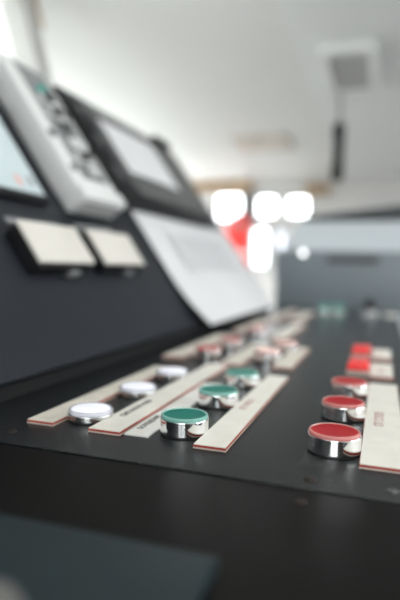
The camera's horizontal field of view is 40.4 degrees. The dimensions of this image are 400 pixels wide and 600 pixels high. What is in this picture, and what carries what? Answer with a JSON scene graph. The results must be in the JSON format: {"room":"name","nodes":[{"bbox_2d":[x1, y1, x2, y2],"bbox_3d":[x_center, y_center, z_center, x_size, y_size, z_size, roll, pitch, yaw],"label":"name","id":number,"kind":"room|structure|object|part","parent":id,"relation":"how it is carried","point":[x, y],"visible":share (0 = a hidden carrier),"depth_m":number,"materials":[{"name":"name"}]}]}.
{"room":"control cabin","nodes":[
{"label":"control cabin","id":0,"kind":"room"},
{"bbox_2d":[0,0,40,57],"bbox_3d":[-0.957,-0.017,1.824,0.930,1.850,0.070,3,4,18],"label":"wall","id":1,"kind":"structure","parent":0,"point":[4,42],"depth_m":1.62,"materials":[{"name":"white paint"}]},
{"bbox_2d":[33,0,43,28],"bbox_3d":[-0.480,-0.851,1.567,0.057,0.130,0.024,3,4,18],"label":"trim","id":2,"kind":"structure","parent":1,"relation":"attached to","point":[34,1],"depth_m":1.56,"materials":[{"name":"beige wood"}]},
{"bbox_2d":[41,0,346,181],"bbox_3d":[0.711,-0.880,0.981,4.750,0.060,7.800,3,4,18],"label":"ceiling","id":3,"kind":"structure","parent":0,"point":[195,76],"depth_m":2.32,"materials":[{"name":"white paint"}]},
{"bbox_2d":[231,134,294,151],"bbox_3d":[0.413,-1.004,3.504,0.340,0.024,0.400,3,4,18],"label":"ceiling hatch","id":4,"kind":"object","parent":3,"relation":"attached to","point":[275,142],"visible":1,"depth_m":3.45,"materials":[{"name":"beige"}]},
{"bbox_2d":[192,178,399,308],"bbox_3d":[1.862,-0.128,4.691,4.650,1.850,0.080,3,4,18],"label":"wall","id":5,"kind":"structure","parent":0,"point":[346,195],"depth_m":4.93,"materials":[{"name":"grey paint"}]},
{"bbox_2d":[193,181,252,191],"bbox_3d":[0.212,-1.070,5.121,0.570,0.085,0.060,3,4,18],"label":"trim","id":6,"kind":"structure","parent":5,"relation":"attached to","point":[224,185],"depth_m":5.09,"materials":[{"name":"beige wood"}]},
{"bbox_2d":[214,193,242,220],"bbox_3d":[0.277,-0.881,5.174,0.275,0.255,0.078,3,4,18],"label":"window","id":7,"kind":"structure","parent":5,"relation":"in","point":[224,194],"depth_m":5.17,"materials":[{"name":"grey"}]},
{"bbox_2d":[225,213,250,267],"bbox_3d":[0.356,-0.555,5.085,0.260,0.510,0.094,3,4,18],"label":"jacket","id":8,"kind":"object","parent":5,"relation":"hanging from","point":[241,239],"visible":0.72,"depth_m":5.04,"materials":[{"name":"red fabric"}]},
{"bbox_3d":[0.296,-0.483,5.111,0.116,0.360,0.085,3,4,18],"label":"panel","id":9,"kind":"part","parent":8,"relation":"part of","materials":[{"name":"red fabric"}]},
{"bbox_3d":[0.414,-0.478,5.072,0.116,0.360,0.085,3,4,18],"label":"panel","id":10,"kind":"part","parent":8,"relation":"part of","materials":[{"name":"red fabric"}]},
{"bbox_2d":[243,191,252,231],"bbox_3d":[0.448,-0.825,5.071,0.080,0.384,0.030,3,4,18],"label":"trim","id":11,"kind":"structure","parent":5,"relation":"attached to","point":[248,195],"depth_m":5.05,"materials":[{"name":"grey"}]},
{"bbox_2d":[250,228,268,267],"bbox_3d":[0.566,-0.488,5.098,0.175,0.375,0.078,3,4,18],"label":"window","id":12,"kind":"structure","parent":5,"relation":"in","point":[253,229],"depth_m":5.08,"materials":[{"name":"grey glass"}]},
{"bbox_2d":[255,195,277,216],"bbox_3d":[0.623,-0.868,5.058,0.205,0.200,0.078,3,4,18],"label":"window","id":13,"kind":"structure","parent":5,"relation":"in","point":[261,196],"depth_m":5.04,"materials":[{"name":"grey"}]},
{"bbox_2d":[274,229,286,277],"bbox_3d":[0.749,-0.428,5.040,0.105,0.450,0.078,3,4,18],"label":"window","id":14,"kind":"structure","parent":5,"relation":"in","point":[276,230],"depth_m":5.02,"materials":[{"name":"grey"}]},
{"bbox_2d":[285,195,308,216],"bbox_3d":[0.895,-0.853,4.967,0.210,0.195,0.078,3,4,18],"label":"window","id":15,"kind":"structure","parent":5,"relation":"in","point":[292,196],"depth_m":4.95,"materials":[{"name":"grey"}]},
{"bbox_2d":[305,183,329,194],"bbox_3d":[1.045,-0.987,4.845,0.210,0.095,0.060,3,4,18],"label":"trim","id":16,"kind":"structure","parent":5,"relation":"attached to","point":[321,188],"depth_m":4.82,"materials":[{"name":"beige wood"}]},
{"bbox_2d":[331,95,344,181],"bbox_3d":[0.613,-0.727,2.393,0.056,0.402,0.060,3,4,18],"label":"handset","id":17,"kind":"object","parent":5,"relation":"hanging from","point":[338,137],"visible":0.83,"depth_m":2.38,"materials":[{"name":"grey plastic"}]},
{"bbox_3d":[0.616,-0.846,2.388,0.018,0.164,0.018,3,4,18],"label":"cord","id":18,"kind":"part","parent":17,"relation":"part of","materials":[{"name":"grey plastic"}]},
{"bbox_2d":[278,0,399,178],"bbox_3d":[1.488,-0.809,0.760,2.930,0.014,7.470,3,4,18],"label":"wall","id":19,"kind":"structure","parent":5,"relation":"attached to","point":[371,120],"depth_m":2.19,"materials":[{"name":"white paint"}]},
{"bbox_2d":[318,39,378,95],"bbox_3d":[0.589,-0.893,2.116,0.200,0.034,0.490,3,4,18],"label":"air vent","id":20,"kind":"object","parent":19,"relation":"attached to","point":[350,67],"visible":1,"depth_m":2.04,"materials":[{"name":"white plastic"}]},
{"bbox_2d":[329,54,370,90],"bbox_3d":[0.591,-0.897,2.121,0.144,0.022,0.416,3,4,18],"label":"grille","id":21,"kind":"object","parent":20,"relation":"attached to","point":[347,72],"depth_m":2.11,"materials":[{"name":"grey metal"}]},
{"bbox_3d":[0.663,1.026,1.101,4.750,0.060,7.800,3,4,18],"label":"floor","id":22,"kind":"structure","parent":0,"visible":0},
{"bbox_2d":[0,102,270,402],"bbox_3d":[-0.298,0.351,0.522,0.376,1.312,1.762,3,4,18],"label":"console","id":23,"kind":"object","parent":22,"relation":"on","point":[54,329],"depth_m":0.54,"materials":[{"name":"black"}]},
{"bbox_2d":[0,118,49,205],"bbox_3d":[-0.251,-0.191,0.516,0.130,0.182,0.187,3,4,18],"label":"display","id":24,"kind":"object","parent":23,"relation":"on","point":[18,181],"visible":1,"depth_m":0.56,"materials":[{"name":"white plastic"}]},
{"bbox_3d":[-0.166,-0.077,0.544,0.006,0.007,0.086,3,4,18],"label":"label strip","id":25,"kind":"part","parent":23,"relation":"part of","materials":[{"name":"beige plastic"}]},
{"bbox_2d":[6,220,94,277],"bbox_3d":[-0.143,-0.048,0.532,0.038,0.053,0.098,3,4,18],"label":"plate","id":26,"kind":"object","parent":23,"relation":"on","point":[43,248],"visible":1,"depth_m":0.51,"materials":[{"name":"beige plastic"}]},
{"bbox_3d":[-0.138,-0.055,0.530,0.004,0.046,0.096,-34,-8,17],"label":"white plate","id":27,"kind":"part","parent":26,"relation":"part of","materials":[{"name":"beige plastic"}]},
{"bbox_2d":[0,51,126,219],"bbox_3d":[-0.181,-0.202,0.680,0.150,0.194,0.104,3,4,18],"label":"control panel","id":28,"kind":"object","parent":23,"relation":"attached to","point":[48,131],"visible":1,"depth_m":0.64,"materials":[{"name":"white plastic"}]},
{"bbox_2d":[37,92,58,107],"bbox_3d":[-0.191,-0.252,0.687,0.009,0.012,0.036,3,4,18],"label":"switch","id":29,"kind":"object","parent":28,"relation":"attached to","point":[45,99],"depth_m":0.68,"materials":[{"name":"black plastic"}]},
{"bbox_2d":[46,106,67,122],"bbox_3d":[-0.180,-0.233,0.683,0.009,0.012,0.036,3,4,18],"label":"switch","id":30,"kind":"object","parent":28,"relation":"attached to","point":[55,114],"depth_m":0.67,"materials":[{"name":"black plastic"}]},
{"bbox_3d":[-0.174,-0.222,0.684,0.001,0.180,0.066,-34,-8,17],"label":"switch rail","id":31,"kind":"part","parent":28,"relation":"part of","materials":[{"name":"grey plastic"}]},
{"bbox_2d":[55,121,75,136],"bbox_3d":[-0.168,-0.213,0.679,0.009,0.012,0.036,3,4,18],"label":"switch","id":32,"kind":"object","parent":28,"relation":"attached to","point":[62,128],"depth_m":0.67,"materials":[{"name":"grey plastic"}]},
{"bbox_2d":[67,137,87,152],"bbox_3d":[-0.152,-0.195,0.683,0.012,0.014,0.036,3,4,18],"label":"switch","id":33,"kind":"object","parent":28,"relation":"attached to","point":[75,144],"depth_m":0.67,"materials":[{"name":"white plastic"}]},
{"bbox_2d":[74,151,94,166],"bbox_3d":[-0.142,-0.176,0.674,0.012,0.014,0.036,3,4,18],"label":"switch","id":34,"kind":"object","parent":28,"relation":"attached to","point":[81,158],"depth_m":0.67,"materials":[{"name":"black plastic"}]},
{"bbox_2d":[83,166,102,180],"bbox_3d":[-0.131,-0.156,0.669,0.012,0.014,0.036,3,4,18],"label":"switch","id":35,"kind":"object","parent":28,"relation":"attached to","point":[90,173],"depth_m":0.66,"materials":[{"name":"white plastic"}]},
{"bbox_3d":[-0.129,-0.086,0.662,0.005,0.006,0.086,3,4,18],"label":"label strip","id":36,"kind":"part","parent":23,"relation":"part of","materials":[{"name":"beige plastic"}]},
{"bbox_2d":[80,229,144,276],"bbox_3d":[-0.104,-0.054,0.649,0.038,0.053,0.102,3,4,18],"label":"plate","id":37,"kind":"object","parent":23,"relation":"on","point":[112,253],"visible":0.98,"depth_m":0.63,"materials":[{"name":"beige plastic"}]},
{"bbox_3d":[-0.099,-0.061,0.648,0.004,0.046,0.100,-34,-8,17],"label":"white plate","id":38,"kind":"part","parent":37,"relation":"part of","materials":[{"name":"beige plastic"}]},
{"bbox_2d":[51,85,213,226],"bbox_3d":[-0.097,-0.238,0.973,0.129,0.180,0.435,3,4,18],"label":"display unit","id":39,"kind":"object","parent":23,"relation":"attached to","point":[141,193],"visible":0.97,"depth_m":0.85,"materials":[{"name":"black plastic"}]},
{"bbox_2d":[97,118,179,190],"bbox_3d":[-0.099,-0.246,0.941,0.061,0.086,0.215,3,4,18],"label":"screen","id":40,"kind":"object","parent":39,"relation":"on","point":[140,158],"visible":1,"depth_m":0.92,"materials":[{"name":"grey glass"}]},
{"bbox_2d":[131,210,272,323],"bbox_3d":[0.038,-0.060,1.038,0.132,0.171,0.516,3,4,18],"label":"paper sheet","id":41,"kind":"object","parent":23,"relation":"on","point":[204,263],"visible":1,"depth_m":0.95,"materials":[{"name":"white paper"}]},
{"bbox_2d":[0,298,399,599],"bbox_3d":[0.034,0.525,0.503,0.277,0.983,1.880,3,4,18],"label":"desk","id":42,"kind":"object","parent":22,"relation":"on","point":[281,520],"depth_m":0.28,"materials":[{"name":"black metal"}]},
{"bbox_3d":[-0.068,0.070,0.336,0.028,0.008,0.028,3,4,18],"label":"push button","id":43,"kind":"part","parent":42,"relation":"part of","materials":[{"name":"white plastic"}]},
{"bbox_3d":[-0.064,0.068,0.412,0.018,0.002,0.192,3,4,18],"label":"label strip","id":44,"kind":"part","parent":42,"relation":"part of","materials":[{"name":"beige plastic"}]},
{"bbox_2d":[0,514,218,599],"bbox_3d":[-0.110,0.075,0.117,0.191,0.024,0.164,3,4,18],"label":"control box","id":45,"kind":"object","parent":42,"relation":"on","point":[39,560],"visible":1,"depth_m":0.16,"materials":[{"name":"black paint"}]},
{"bbox_3d":[-0.050,0.072,0.117,0.023,0.016,0.023,3,4,18],"label":"rotary knob","id":46,"kind":"part","parent":45,"relation":"part of","materials":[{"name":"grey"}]},
{"bbox_3d":[-0.046,0.066,0.401,0.028,0.008,0.028,3,4,18],"label":"push button","id":47,"kind":"part","parent":42,"relation":"part of","materials":[{"name":"white plastic"}]},
{"bbox_3d":[-0.018,0.069,0.414,0.020,0.003,0.226,3,4,18],"label":"label strip","id":48,"kind":"part","parent":42,"relation":"part of","materials":[{"name":"beige plastic"}]},
{"bbox_3d":[-0.024,0.063,0.466,0.028,0.008,0.028,3,4,18],"label":"push button","id":49,"kind":"part","parent":42,"relation":"part of","materials":[{"name":"white plastic"}]},
{"bbox_3d":[-0.012,0.072,0.374,0.015,0.001,0.148,3,4,18],"label":"label strip","id":50,"kind":"part","parent":42,"relation":"part of","materials":[{"name":"beige plastic"}]},
{"bbox_3d":[-0.009,0.071,0.313,0.028,0.012,0.028,3,4,18],"label":"push button","id":51,"kind":"part","parent":42,"relation":"part of","materials":[{"name":"silver metal"}]},
{"bbox_3d":[0.004,0.054,0.657,0.024,0.002,0.200,3,4,18],"label":"label strip","id":52,"kind":"part","parent":42,"relation":"part of","materials":[{"name":"beige plastic"}]},
{"bbox_3d":[-0.141,0.100,-0.076,0.276,0.004,0.715,3,4,18],"label":"panel","id":53,"kind":"part","parent":42,"relation":"part of","materials":[{"name":"paint"}]},
{"bbox_3d":[0.159,0.051,0.814,0.276,0.004,1.164,3,4,18],"label":"deck panel","id":54,"kind":"part","parent":42,"relation":"part of","materials":[{"name":"paint"}]},
{"bbox_3d":[0.009,0.055,0.571,0.028,0.012,0.028,3,4,18],"label":"push button","id":55,"kind":"part","parent":42,"relation":"part of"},
{"bbox_3d":[0.013,0.067,0.378,0.028,0.012,0.028,3,4,18],"label":"push button","id":56,"kind":"part","parent":42,"relation":"part of","materials":[{"name":"silver metal"}]},
{"bbox_3d":[0.036,0.051,0.643,0.028,0.012,0.028,3,4,18],"label":"push button","id":57,"kind":"part","parent":42,"relation":"part of","materials":[{"name":"red plastic"}]},
{"bbox_3d":[0.036,0.072,0.379,0.018,0.003,0.200,3,4,18],"label":"label strip","id":58,"kind":"part","parent":42,"relation":"part of","materials":[{"name":"beige plastic"}]},
{"bbox_3d":[0.035,0.064,0.442,0.028,0.012,0.028,3,4,18],"label":"push button","id":59,"kind":"part","parent":42,"relation":"part of","materials":[{"name":"silver metal"}]},
{"bbox_3d":[0.052,0.059,0.595,0.021,0.002,0.147,3,4,18],"label":"label strip","id":60,"kind":"part","parent":42,"relation":"part of","materials":[{"name":"beige plastic"}]},
{"bbox_3d":[0.087,0.042,0.887,0.020,0.002,0.190,3,4,18],"label":"label strip","id":61,"kind":"part","parent":42,"relation":"part of","materials":[{"name":"beige plastic"}]},
{"bbox_3d":[0.079,0.044,0.768,0.028,0.012,0.028,3,4,18],"label":"push button","id":62,"kind":"part","parent":42,"relation":"part of","materials":[{"name":"plastic"}]},
{"bbox_3d":[0.070,0.057,0.562,0.028,0.012,0.028,3,4,18],"label":"push button","id":63,"kind":"part","parent":42,"relation":"part of","materials":[{"name":"plastic"}]},
{"bbox_3d":[0.175,0.029,1.118,0.024,0.002,0.225,3,4,18],"label":"label strip","id":64,"kind":"part","parent":42,"relation":"part of","materials":[{"name":"beige plastic"}]},
{"bbox_3d":[0.099,0.054,0.623,0.028,0.012,0.028,3,4,18],"label":"push button","id":65,"kind":"part","parent":42,"relation":"part of","materials":[{"name":"plastic"}]},
{"bbox_3d":[0.137,0.046,0.828,0.023,0.002,0.210,3,4,18],"label":"label strip","id":66,"kind":"part","parent":42,"relation":"part of","materials":[{"name":"beige plastic"}]},
{"bbox_3d":[0.099,0.061,0.579,0.020,0.002,0.137,3,4,18],"label":"label strip","id":67,"kind":"part","parent":42,"relation":"part of","materials":[{"name":"beige plastic"}]},
{"bbox_3d":[0.204,0.032,1.082,0.022,0.002,0.205,3,4,18],"label":"label strip","id":68,"kind":"part","parent":42,"relation":"part of","materials":[{"name":"beige plastic"}]},
{"bbox_3d":[0.286,0.018,1.252,0.028,0.014,0.028,3,4,18],"label":"indicator button","id":69,"kind":"part","parent":42,"relation":"part of","materials":[{"name":"green plastic"}]},
{"bbox_3d":[0.071,0.074,0.288,0.028,0.012,0.028,3,4,18],"label":"push button","id":70,"kind":"part","parent":42,"relation":"part of","materials":[{"name":"red plastic"}]},
{"bbox_3d":[0.323,0.018,1.262,0.028,0.014,0.028,3,4,18],"label":"indicator button","id":71,"kind":"part","parent":42,"relation":"part of","materials":[{"name":"green plastic"}]},
{"bbox_3d":[0.093,0.071,0.353,0.028,0.012,0.028,3,4,18],"label":"push button","id":72,"kind":"part","parent":42,"relation":"part of","materials":[{"name":"silver metal"}]},
{"bbox_3d":[0.115,0.067,0.418,0.028,0.012,0.028,3,4,18],"label":"push button","id":73,"kind":"part","parent":42,"relation":"part of","materials":[{"name":"silver metal"}]},
{"bbox_2d":[346,357,369,376],"bbox_3d":[0.151,0.063,0.516,0.020,0.010,0.048,3,4,18],"label":"key","id":74,"kind":"object","parent":42,"relation":"on","point":[356,366],"visible":1,"depth_m":0.49,"materials":[{"name":"red plastic"}]},
{"bbox_2d":[351,344,370,358],"bbox_3d":[0.182,0.058,0.612,0.020,0.010,0.048,3,4,18],"label":"key","id":75,"kind":"object","parent":42,"relation":"on","point":[359,350],"visible":0.94,"depth_m":0.59,"materials":[{"name":"red plastic"}]},
{"bbox_3d":[0.379,0.013,1.213,0.034,0.033,0.034,3,4,18],"label":"selector knob","id":76,"kind":"part","parent":42,"relation":"part of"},
{"bbox_3d":[0.120,0.076,0.355,0.022,0.003,0.200,3,4,18],"label":"label strip","id":77,"kind":"part","parent":42,"relation":"part of","materials":[{"name":"beige plastic"}]},
{"bbox_3d":[0.170,0.067,0.508,0.020,0.004,0.068,3,4,18],"label":"label strip","id":78,"kind":"part","parent":42,"relation":"part of","materials":[{"name":"beige plastic"}]},
{"bbox_3d":[0.202,0.061,0.605,0.020,0.004,0.068,3,4,18],"label":"label strip","id":79,"kind":"part","parent":42,"relation":"part of","materials":[{"name":"beige plastic"}]},
{"bbox_3d":[0.411,0.033,1.168,0.026,0.001,0.110,3,4,18],"label":"label strip","id":80,"kind":"part","parent":42,"relation":"part of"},
{"bbox_2d":[275,205,399,324],"bbox_3d":[0.547,0.329,1.501,0.725,1.274,0.344,3,4,18],"label":"cabinet","id":81,"kind":"object","parent":22,"relation":"on","point":[347,259],"visible":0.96,"depth_m":1.39,"materials":[{"name":"white metal"}]},
{"bbox_3d":[0.523,-0.040,1.320,0.683,0.153,0.008,3,4,18],"label":"plate","id":82,"kind":"part","parent":81,"relation":"part of","materials":[{"name":"grey metal"}]},
{"bbox_3d":[0.620,-0.259,1.497,0.635,0.096,0.245,3,4,18],"label":"trim","id":83,"kind":"part","parent":81,"relation":"part of","materials":[{"name":"grey metal"}]},
{"bbox_3d":[0.382,-0.100,1.359,0.125,0.016,0.004,3,4,18],"label":"name plate","id":84,"kind":"part","parent":81,"relation":"part of","materials":[{"name":"grey metal"}]},
{"bbox_3d":[-1.116,0.112,-0.290,0.250,1.850,3.928,3,4,18],"label":"wall","id":85,"kind":"structure","parent":0,"visible":0},
{"bbox_2d":[0,0,44,76],"bbox_3d":[-0.615,-0.570,1.062,0.243,0.565,0.978,3,4,18],"label":"window","id":86,"kind":"structure","parent":85,"relation":"in","point":[20,33],"depth_m":1.51,"materials":[{"name":"grey"}]},
{"bbox_2d":[26,0,53,86],"bbox_3d":[-0.429,-0.612,1.532,0.200,0.600,0.034,3,4,18],"label":"trim","id":87,"kind":"structure","parent":85,"relation":"attached to","point":[30,4],"depth_m":1.53,"materials":[{"name":"grey"}]}
]}

